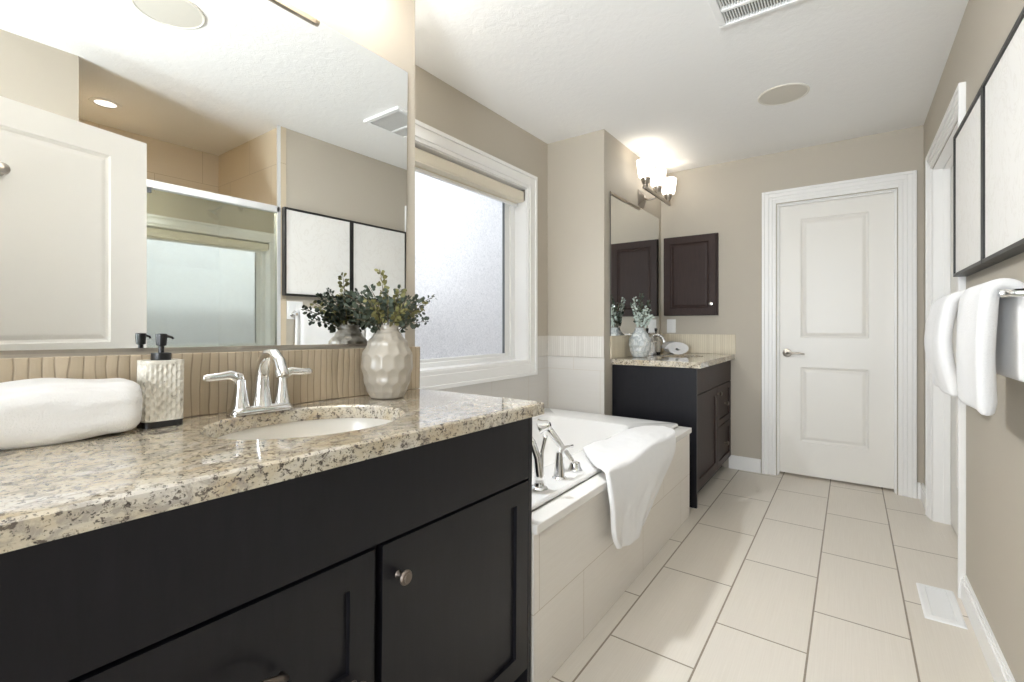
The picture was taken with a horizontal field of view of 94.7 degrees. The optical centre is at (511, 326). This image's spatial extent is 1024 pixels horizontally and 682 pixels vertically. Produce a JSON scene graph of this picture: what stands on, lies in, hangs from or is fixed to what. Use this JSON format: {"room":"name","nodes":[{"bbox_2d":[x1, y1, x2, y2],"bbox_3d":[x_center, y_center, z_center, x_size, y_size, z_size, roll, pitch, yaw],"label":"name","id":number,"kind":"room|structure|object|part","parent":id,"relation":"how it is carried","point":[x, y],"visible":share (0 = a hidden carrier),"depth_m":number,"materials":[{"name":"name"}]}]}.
{"room":"bathroom","nodes":[
{"label":"bathroom","id":0,"kind":"room"},
{"bbox_2d":[0,0,414,417],"bbox_3d":[-1.297,-0.094,0.859,0.440,2.440,2.582,0,0,36],"label":"wall","id":1,"kind":"structure","parent":0,"point":[386,28],"depth_m":1.67,"materials":[{"name":"beige paint"}]},
{"bbox_2d":[0,0,407,354],"bbox_3d":[-0.955,-0.448,0.959,0.009,1.031,1.939,0,0,36],"label":"wall mirror","id":2,"kind":"object","parent":1,"relation":"attached to","point":[202,174],"visible":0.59,"depth_m":1.18,"materials":[{"name":"white mirror"}]},
{"bbox_2d":[0,347,419,416],"bbox_3d":[-0.938,0.141,0.980,0.016,0.157,1.996,0,-1,36],"label":"tile backsplash","id":3,"kind":"structure","parent":1,"relation":"attached to","point":[337,373],"depth_m":1.23,"materials":[{"name":"beige tile"}]},
{"bbox_2d":[415,65,547,356],"bbox_3d":[-0.293,-0.094,2.772,0.160,2.440,1.660,0,0,36],"label":"wall","id":4,"kind":"structure","parent":0,"point":[438,104],"depth_m":2.87,"materials":[{"name":"beige paint"}]},
{"bbox_2d":[415,119,537,389],"bbox_3d":[-0.314,-0.349,2.716,0.172,1.360,1.445,0,0,36],"label":"window","id":5,"kind":"structure","parent":4,"relation":"in","point":[477,254],"depth_m":2.88,"materials":[{"name":"white wood"}]},
{"bbox_3d":[-0.367,-0.329,2.754,0.004,1.040,1.065,0,0,36],"label":"pane","id":6,"kind":"part","parent":5,"relation":"part of","materials":[{"name":"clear glass"}]},
{"bbox_3d":[-0.363,-0.348,2.751,0.052,1.155,1.237,0,0,36],"label":"frame","id":7,"kind":"part","parent":5,"relation":"part of","materials":[{"name":"white plastic"}]},
{"bbox_2d":[415,147,524,206],"bbox_3d":[-0.300,-0.868,2.710,0.074,0.108,1.228,0,0,36],"label":"roller blind","id":8,"kind":"object","parent":5,"relation":"attached to","point":[426,163],"visible":0.62,"depth_m":2.73,"materials":[{"name":"beige fabric"}]},
{"bbox_3d":[-0.308,0.230,2.711,0.126,0.010,1.245,0,0,36],"label":"sill","id":9,"kind":"part","parent":5,"relation":"part of","materials":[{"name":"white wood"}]},
{"bbox_2d":[438,356,547,408],"bbox_3d":[-0.228,0.418,2.719,0.008,0.415,1.650,0,0,36],"label":"tile","id":10,"kind":"structure","parent":4,"relation":"attached to","point":[533,387],"depth_m":3.10,"materials":[{"name":"beige tile"}]},
{"bbox_2d":[538,336,547,355],"bbox_3d":[0.209,0.137,3.325,0.010,0.142,0.155,0,0,36],"label":"tile","id":11,"kind":"structure","parent":4,"relation":"attached to","point":[542,340],"depth_m":3.33,"materials":[{"name":"beige tile"}]},
{"bbox_2d":[548,129,660,415],"bbox_3d":[0.708,-0.094,3.788,0.600,2.440,1.160,0,0,36],"label":"wall partition","id":12,"kind":"structure","parent":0,"point":[583,170],"depth_m":3.26,"materials":[{"name":"beige paint"}]},
{"bbox_2d":[548,356,604,414],"bbox_3d":[0.434,0.418,3.266,0.444,0.415,0.008,0,0,36],"label":"tile","id":13,"kind":"structure","parent":12,"relation":"attached to","point":[577,384],"depth_m":3.25,"materials":[{"name":"white tile"}]},
{"bbox_2d":[548,336,604,357],"bbox_3d":[0.433,0.137,3.265,0.444,0.142,0.010,0,0,36],"label":"tile","id":14,"kind":"structure","parent":12,"relation":"attached to","point":[574,346],"depth_m":3.25,"materials":[{"name":"white tile"}]},
{"bbox_2d":[610,191,658,335],"bbox_3d":[0.959,-0.427,3.614,0.009,0.983,1.010,0,0,36],"label":"wall mirror","id":15,"kind":"object","parent":12,"relation":"attached to","point":[634,232],"visible":0.89,"depth_m":3.50,"materials":[{"name":"white mirror"}]},
{"bbox_2d":[610,334,661,358],"bbox_3d":[0.980,0.142,3.644,0.010,0.156,1.053,0,0,36],"label":"tile backsplash","id":16,"kind":"structure","parent":12,"relation":"attached to","point":[619,345],"depth_m":3.34,"materials":[{"name":"beige tile"}]},
{"bbox_2d":[636,158,676,207],"bbox_3d":[1.083,-1.062,3.630,0.195,0.257,0.640,0,0,36],"label":"vanity light","id":17,"kind":"object","parent":12,"relation":"attached to","point":[657,177],"visible":1,"depth_m":3.57,"materials":[{"name":"white glass"}]},
{"bbox_3d":[1.019,-0.996,3.676,0.036,0.124,0.124,0,0,36],"label":"wall plate","id":18,"kind":"part","parent":17,"relation":"part of","materials":[{"name":"silver metal"}]},
{"bbox_3d":[0.962,-1.129,3.397,0.120,0.125,0.120,0,0,36],"label":"lamp shade","id":19,"kind":"part","parent":17,"relation":"part of","materials":[{"name":"white glass"}]},
{"bbox_3d":[1.114,-1.129,3.608,0.120,0.125,0.120,0,0,36],"label":"lamp shade","id":20,"kind":"part","parent":17,"relation":"part of","materials":[{"name":"white"}]},
{"bbox_3d":[1.265,-1.129,3.819,0.120,0.125,0.120,0,0,36],"label":"lamp shade","id":21,"kind":"part","parent":17,"relation":"part of","materials":[{"name":"white glass"}]},
{"bbox_2d":[530,434,688,681],"bbox_3d":[0.540,0.878,2.134,0.050,0.496,1.699,0,0,36],"label":"tile surround","id":22,"kind":"structure","parent":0,"point":[578,571],"depth_m":1.72,"materials":[{"name":"tile"}]},
{"bbox_2d":[532,426,691,534],"bbox_3d":[0.163,0.615,2.406,1.007,0.030,1.700,0,0,36],"label":"ledge","id":23,"kind":"object","parent":22,"relation":"on","point":[545,516],"visible":0.38,"depth_m":1.64,"materials":[{"name":"white tile"}]},
{"bbox_2d":[532,408,677,510],"bbox_3d":[0.152,0.797,2.442,0.925,0.434,1.616,0,0,36],"label":"bathtub","id":24,"kind":"object","parent":23,"relation":"on","point":[578,429],"visible":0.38,"depth_m":2.90,"materials":[{"name":"white plastic"}]},
{"bbox_2d":[532,435,547,491],"bbox_3d":[0.031,0.469,1.690,0.195,0.222,0.062,0,0,4],"label":"tub faucet","id":25,"kind":"object","parent":24,"relation":"on","point":[539,485],"visible":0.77,"depth_m":1.67,"materials":[{"name":"silver metal"}]},
{"bbox_3d":[0.025,0.465,1.696,0.182,0.214,0.040,0,0,8],"label":"spout","id":26,"kind":"part","parent":25,"relation":"part of","materials":[{"name":"silver metal"}]},
{"bbox_2d":[537,419,581,471],"bbox_3d":[0.192,0.479,1.919,0.182,0.202,0.067,0,0,8],"label":"shower","id":27,"kind":"object","parent":24,"relation":"on","point":[543,426],"visible":0.99,"depth_m":1.90,"materials":[{"name":"silver metal"}]},
{"bbox_2d":[552,445,573,480],"bbox_3d":[0.201,0.521,1.832,0.056,0.118,0.126,0,0,36],"label":"tub valve","id":28,"kind":"object","parent":24,"relation":"on","point":[559,472],"visible":1,"depth_m":1.79,"materials":[{"name":"silver metal"}]},
{"bbox_3d":[0.209,0.487,1.835,0.014,0.048,0.112,0,0,41],"label":"lever","id":29,"kind":"part","parent":28,"relation":"part of","materials":[{"name":"silver metal"}]},
{"bbox_2d":[583,425,675,548],"bbox_3d":[0.548,0.707,2.217,0.290,0.346,0.931,0,0,36],"label":"towel","id":30,"kind":"object","parent":24,"relation":"on","point":[635,462],"visible":1,"depth_m":2.01,"materials":[{"name":"white fabric"}]},
{"bbox_2d":[415,0,968,173],"bbox_3d":[0.589,-1.354,1.313,3.575,0.080,5.720,0,0,36],"label":"ceiling","id":31,"kind":"structure","parent":0,"point":[681,91],"depth_m":2.38,"materials":[{"name":"white paint"}]},
{"bbox_2d":[707,0,803,28],"bbox_3d":[0.946,-1.305,1.832,0.330,0.018,0.330,0,0,36],"label":"exhaust fan","id":32,"kind":"object","parent":31,"relation":"attached to","point":[734,11],"visible":1,"depth_m":1.93,"materials":[{"name":"white plastic"}]},
{"bbox_2d":[758,83,809,105],"bbox_3d":[1.535,-1.310,2.671,0.256,0.007,0.256,0,0,36],"label":"ceiling speaker","id":33,"kind":"object","parent":31,"relation":"attached to","point":[789,92],"visible":1,"depth_m":2.66,"materials":[{"name":"white"}]},
{"bbox_2d":[548,467,993,681],"bbox_3d":[-0.607,1.151,-0.352,3.575,0.050,9.820,0,0,36],"label":"floor","id":34,"kind":"structure","parent":0,"point":[785,576],"depth_m":1.96,"materials":[{"name":"beige tile"}]},
{"bbox_2d":[0,417,531,681],"bbox_3d":[-0.721,0.685,0.787,0.586,0.855,1.953,0,-1,36],"label":"vanity cabinet","id":35,"kind":"object","parent":34,"relation":"on","point":[412,564],"visible":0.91,"depth_m":0.85,"materials":[{"name":"black"}]},
{"bbox_3d":[-0.446,0.590,0.748,0.020,0.278,0.539,0,-1,36],"label":"drawer","id":36,"kind":"part","parent":35,"relation":"part of","materials":[{"name":"black wood"}]},
{"bbox_2d":[0,388,543,553],"bbox_3d":[-0.719,0.239,0.810,0.561,0.038,2.020,0,-1,36],"label":"countertop","id":37,"kind":"structure","parent":35,"relation":"on","point":[48,493],"depth_m":0.81,"materials":[{"name":"beige stone"}]},
{"bbox_2d":[0,378,142,449],"bbox_3d":[-0.964,0.160,0.811,0.142,0.128,0.523,0,-1,36],"label":"folded towel","id":38,"kind":"object","parent":37,"relation":"on","point":[35,412],"visible":1,"depth_m":0.88,"materials":[{"name":"white fabric"}]},
{"bbox_2d":[137,333,183,428],"bbox_3d":[-0.793,0.119,1.065,0.062,0.208,0.083,0,-1,36],"label":"soap dispenser","id":39,"kind":"object","parent":37,"relation":"on","point":[160,379],"visible":0.84,"depth_m":1.04,"materials":[{"name":"white plastic"}]},
{"bbox_2d":[202,349,312,415],"bbox_3d":[-0.626,0.142,1.226,0.147,0.168,0.285,0,-1,36],"label":"faucet","id":40,"kind":"object","parent":37,"relation":"on","point":[261,402],"visible":1,"depth_m":1.23,"materials":[{"name":"silver metal"}]},
{"bbox_3d":[-0.718,0.131,1.179,0.014,0.040,0.101,0,-1,36],"label":"lever","id":41,"kind":"part","parent":40,"relation":"part of","materials":[{"name":"silver metal"}]},
{"bbox_3d":[-0.696,0.172,1.210,0.048,0.082,0.048,0,-1,36],"label":"handle","id":42,"kind":"part","parent":40,"relation":"part of","materials":[{"name":"silver metal"}]},
{"bbox_3d":[-0.665,0.215,1.253,0.053,0.020,0.166,0,-1,36],"label":"plate","id":43,"kind":"part","parent":40,"relation":"part of","materials":[{"name":"silver metal"}]},
{"bbox_3d":[-0.626,0.135,1.226,0.146,0.153,0.052,0,-1,36],"label":"spout","id":44,"kind":"part","parent":40,"relation":"part of","materials":[{"name":"silver metal"}]},
{"bbox_3d":[-0.633,0.173,1.297,0.048,0.082,0.048,0,-1,36],"label":"handle","id":45,"kind":"part","parent":40,"relation":"part of","materials":[{"name":"silver metal"}]},
{"bbox_3d":[-0.610,0.133,1.328,0.014,0.040,0.101,0,-1,36],"label":"lever","id":46,"kind":"part","parent":40,"relation":"part of","materials":[{"name":"silver metal"}]},
{"bbox_2d":[218,418,391,439],"bbox_3d":[-0.487,0.344,1.153,0.413,0.160,0.509,0,-1,36],"label":"undermount sink","id":47,"kind":"object","parent":37,"relation":"in","point":[307,428],"visible":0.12,"depth_m":1.33,"materials":[{"name":"white ceramic"}]},
{"bbox_2d":[361,325,412,398],"bbox_3d":[-0.405,0.112,1.536,0.161,0.237,0.165,0,0,-28],"label":"vase","id":48,"kind":"object","parent":37,"relation":"on","point":[387,357],"visible":0.97,"depth_m":1.48,"materials":[{"name":"white ceramic"}]},
{"bbox_2d":[343,269,435,332],"bbox_3d":[-0.385,-0.045,1.536,0.178,0.282,0.367,0,-1,36],"label":"bouquet","id":49,"kind":"object","parent":48,"relation":"in","point":[399,314],"visible":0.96,"depth_m":1.50,"materials":[{"name":"green plant"}]},
{"bbox_3d":[-0.416,0.578,0.740,0.037,0.035,0.140,0,-1,36],"label":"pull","id":50,"kind":"part","parent":35,"relation":"part of","materials":[{"name":"silver metal"}]},
{"bbox_3d":[-0.231,0.530,1.002,0.031,0.032,0.032,0,-1,36],"label":"knob","id":51,"kind":"part","parent":35,"relation":"part of","materials":[{"name":"silver metal"}]},
{"bbox_3d":[-0.119,0.738,1.199,0.020,0.558,0.539,0,-1,36],"label":"door","id":52,"kind":"part","parent":35,"relation":"part of","materials":[{"name":"black wood"}]},
{"bbox_3d":[-0.168,0.698,1.582,0.548,0.855,0.018,0,-1,36],"label":"panel","id":53,"kind":"part","parent":35,"relation":"part of","materials":[{"name":"black wood"}]},
{"bbox_2d":[612,360,730,508],"bbox_3d":[1.228,0.694,3.490,0.586,0.865,1.032,0,0,36],"label":"vanity cabinet","id":54,"kind":"object","parent":34,"relation":"on","point":[697,399],"visible":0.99,"depth_m":3.12,"materials":[{"name":"brown wood"}]},
{"bbox_3d":[0.921,0.694,3.088,0.557,0.865,0.020,0,0,36],"label":"panel","id":55,"kind":"part","parent":54,"relation":"part of","materials":[{"name":"black wood"}]},
{"bbox_2d":[611,352,734,368],"bbox_3d":[1.223,0.239,3.487,0.585,0.037,1.045,0,0,36],"label":"countertop","id":56,"kind":"structure","parent":54,"relation":"on","point":[664,359],"depth_m":3.17,"materials":[{"name":"beige stone"}]},
{"bbox_2d":[629,328,650,356],"bbox_3d":[0.922,0.114,3.401,0.155,0.213,0.159,0,0,-29],"label":"vase","id":57,"kind":"object","parent":56,"relation":"on","point":[639,341],"visible":0.98,"depth_m":3.35,"materials":[{"name":"white ceramic"}]},
{"bbox_2d":[630,293,654,327],"bbox_3d":[0.933,-0.066,3.405,0.172,0.348,0.230,0,0,6],"label":"bouquet","id":58,"kind":"object","parent":57,"relation":"in","point":[641,320],"visible":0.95,"depth_m":3.37,"materials":[{"name":"green plant"}]},
{"bbox_2d":[651,328,660,353],"bbox_3d":[1.173,0.117,3.850,0.062,0.207,0.079,0,0,36],"label":"soap dispenser","id":59,"kind":"object","parent":56,"relation":"on","point":[658,344],"visible":0.47,"depth_m":3.82,"materials":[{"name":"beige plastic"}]},
{"bbox_2d":[648,333,665,355],"bbox_3d":[1.113,0.137,3.633,0.147,0.168,0.285,0,0,36],"label":"faucet","id":60,"kind":"object","parent":56,"relation":"on","point":[652,349],"visible":0.65,"depth_m":3.64,"materials":[{"name":"silver metal"}]},
{"bbox_2d":[661,341,688,353],"bbox_3d":[1.315,0.172,3.829,0.179,0.097,0.200,0,0,7],"label":"rolled towel","id":61,"kind":"object","parent":56,"relation":"on","point":[673,347],"visible":0.99,"depth_m":3.73,"materials":[{"name":"white fabric"}]},
{"bbox_3d":[1.305,0.729,3.167,0.020,0.594,0.553,0,0,36],"label":"door","id":62,"kind":"part","parent":54,"relation":"part of","materials":[{"name":"brown wood"}]},
{"bbox_3d":[1.601,0.579,3.578,0.020,0.294,0.448,0,0,36],"label":"drawer","id":63,"kind":"part","parent":54,"relation":"part of","materials":[{"name":"brown wood"}]},
{"bbox_3d":[1.601,0.879,3.578,0.020,0.294,0.448,0,0,36],"label":"drawer","id":64,"kind":"part","parent":54,"relation":"part of","materials":[{"name":"brown wood"}]},
{"bbox_2d":[916,583,967,629],"bbox_3d":[1.734,1.123,1.913,0.122,0.006,0.308,0,0,36],"label":"floor vent","id":65,"kind":"object","parent":34,"relation":"in","point":[941,605],"visible":1,"depth_m":1.90,"materials":[{"name":"white plastic"}]},
{"bbox_2d":[661,125,923,494],"bbox_3d":[1.932,-0.094,3.697,2.375,2.440,0.120,0,0,36],"label":"wall","id":66,"kind":"structure","parent":0,"point":[725,199],"depth_m":3.67,"materials":[{"name":"beige paint"}]},
{"bbox_2d":[667,319,675,332],"bbox_3d":[1.359,-0.004,4.028,0.074,0.116,0.011,0,0,36],"label":"light switch","id":67,"kind":"object","parent":66,"relation":"attached to","point":[671,323],"visible":1,"depth_m":4.02,"materials":[{"name":"white plastic"}]},
{"bbox_2d":[664,233,718,315],"bbox_3d":[1.472,-0.423,3.909,0.432,0.664,0.073,0,0,36],"label":"upper cabinet","id":68,"kind":"object","parent":66,"relation":"attached to","point":[691,263],"visible":1,"depth_m":3.90,"materials":[{"name":"brown wood"}]},
{"bbox_2d":[662,334,735,353],"bbox_3d":[1.528,0.142,3.908,0.593,0.156,0.010,0,0,36],"label":"tile backsplash","id":69,"kind":"structure","parent":66,"relation":"attached to","point":[696,343],"depth_m":3.86,"materials":[{"name":"beige tile"}]},
{"bbox_2d":[729,455,760,472],"bbox_3d":[1.820,1.074,3.694,0.227,0.104,0.016,0,0,36],"label":"baseboard","id":70,"kind":"structure","parent":66,"relation":"attached to","point":[735,462],"depth_m":3.69,"materials":[{"name":"white wood"}]},
{"bbox_2d":[762,170,916,498],"bbox_3d":[2.319,0.051,3.405,0.905,2.150,0.144,0,0,36],"label":"door","id":71,"kind":"structure","parent":66,"relation":"in","point":[837,256],"depth_m":3.39,"materials":[{"name":"white wood"}]},
{"bbox_3d":[2.077,0.201,3.565,0.062,0.062,0.046,0,0,36],"label":"handle","id":72,"kind":"part","parent":71,"relation":"part of","materials":[{"name":"silver metal"}]},
{"bbox_3d":[2.111,0.200,3.516,0.118,0.022,0.026,0,0,36],"label":"lever","id":73,"kind":"part","parent":71,"relation":"part of","materials":[{"name":"silver metal"}]},
{"bbox_2d":[917,482,920,498],"bbox_3d":[2.663,1.074,3.089,0.016,0.104,0.016,0,0,36],"label":"baseboard","id":74,"kind":"structure","parent":66,"relation":"attached to","point":[918,483],"depth_m":3.08,"materials":[{"name":"white wood"}]},
{"bbox_2d":[924,0,1023,681],"bbox_3d":[1.188,-0.094,0.895,0.115,2.440,5.540,0,0,36],"label":"wall","id":75,"kind":"structure","parent":0,"point":[994,443],"depth_m":1.57,"materials":[{"name":"beige paint"}]},
{"bbox_2d":[921,483,924,508],"bbox_3d":[2.578,1.074,2.944,0.016,0.104,0.350,0,0,36],"label":"baseboard","id":76,"kind":"structure","parent":75,"relation":"attached to","point":[922,484],"depth_m":3.00,"materials":[{"name":"white wood"}]},
{"bbox_2d":[925,82,965,598],"bbox_3d":[2.218,0.059,2.350,0.139,2.135,1.075,0,0,36],"label":"door","id":77,"kind":"structure","parent":75,"relation":"in","point":[945,414],"depth_m":2.69,"materials":[{"name":"white wood"}]},
{"bbox_2d":[953,85,999,276],"bbox_3d":[1.689,-0.493,1.728,0.042,0.578,0.519,0,0,36],"label":"framed canvas","id":78,"kind":"object","parent":75,"relation":"attached to","point":[967,140],"visible":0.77,"depth_m":1.71,"materials":[{"name":"black"}]},
{"bbox_2d":[961,575,1015,681],"bbox_3d":[1.559,1.074,1.524,0.016,0.104,1.035,0,0,36],"label":"baseboard","id":79,"kind":"structure","parent":75,"relation":"attached to","point":[1000,671],"depth_m":1.61,"materials":[{"name":"white wood"}]},
{"bbox_2d":[982,7,1023,262],"bbox_3d":[1.388,-0.493,1.308,0.042,0.578,0.505,0,0,36],"label":"framed canvas","id":80,"kind":"object","parent":75,"relation":"attached to","point":[1003,85],"visible":1,"depth_m":1.32,"materials":[{"name":"black"}]},
{"bbox_2d":[998,288,1023,297],"bbox_3d":[1.546,-0.084,1.561,0.079,0.052,0.992,0,0,36],"label":"towel bar","id":81,"kind":"object","parent":75,"relation":"attached to","point":[1010,292],"visible":0.29,"depth_m":1.18,"materials":[{"name":"silver metal"}]},
{"bbox_2d":[924,290,964,396],"bbox_3d":[1.638,0.058,1.756,0.127,0.365,0.375,0,0,36],"label":"towel","id":82,"kind":"object","parent":81,"relation":"hanging from","point":[938,343],"visible":0.66,"depth_m":1.64,"materials":[{"name":"white fabric"}]},
{"bbox_2d":[956,278,1023,415],"bbox_3d":[1.339,0.053,1.329,0.115,0.355,0.333,0,0,36],"label":"towel","id":83,"kind":"object","parent":81,"relation":"hanging from","point":[990,328],"visible":0.95,"depth_m":1.23,"materials":[{"name":"white fabric"}]}
]}

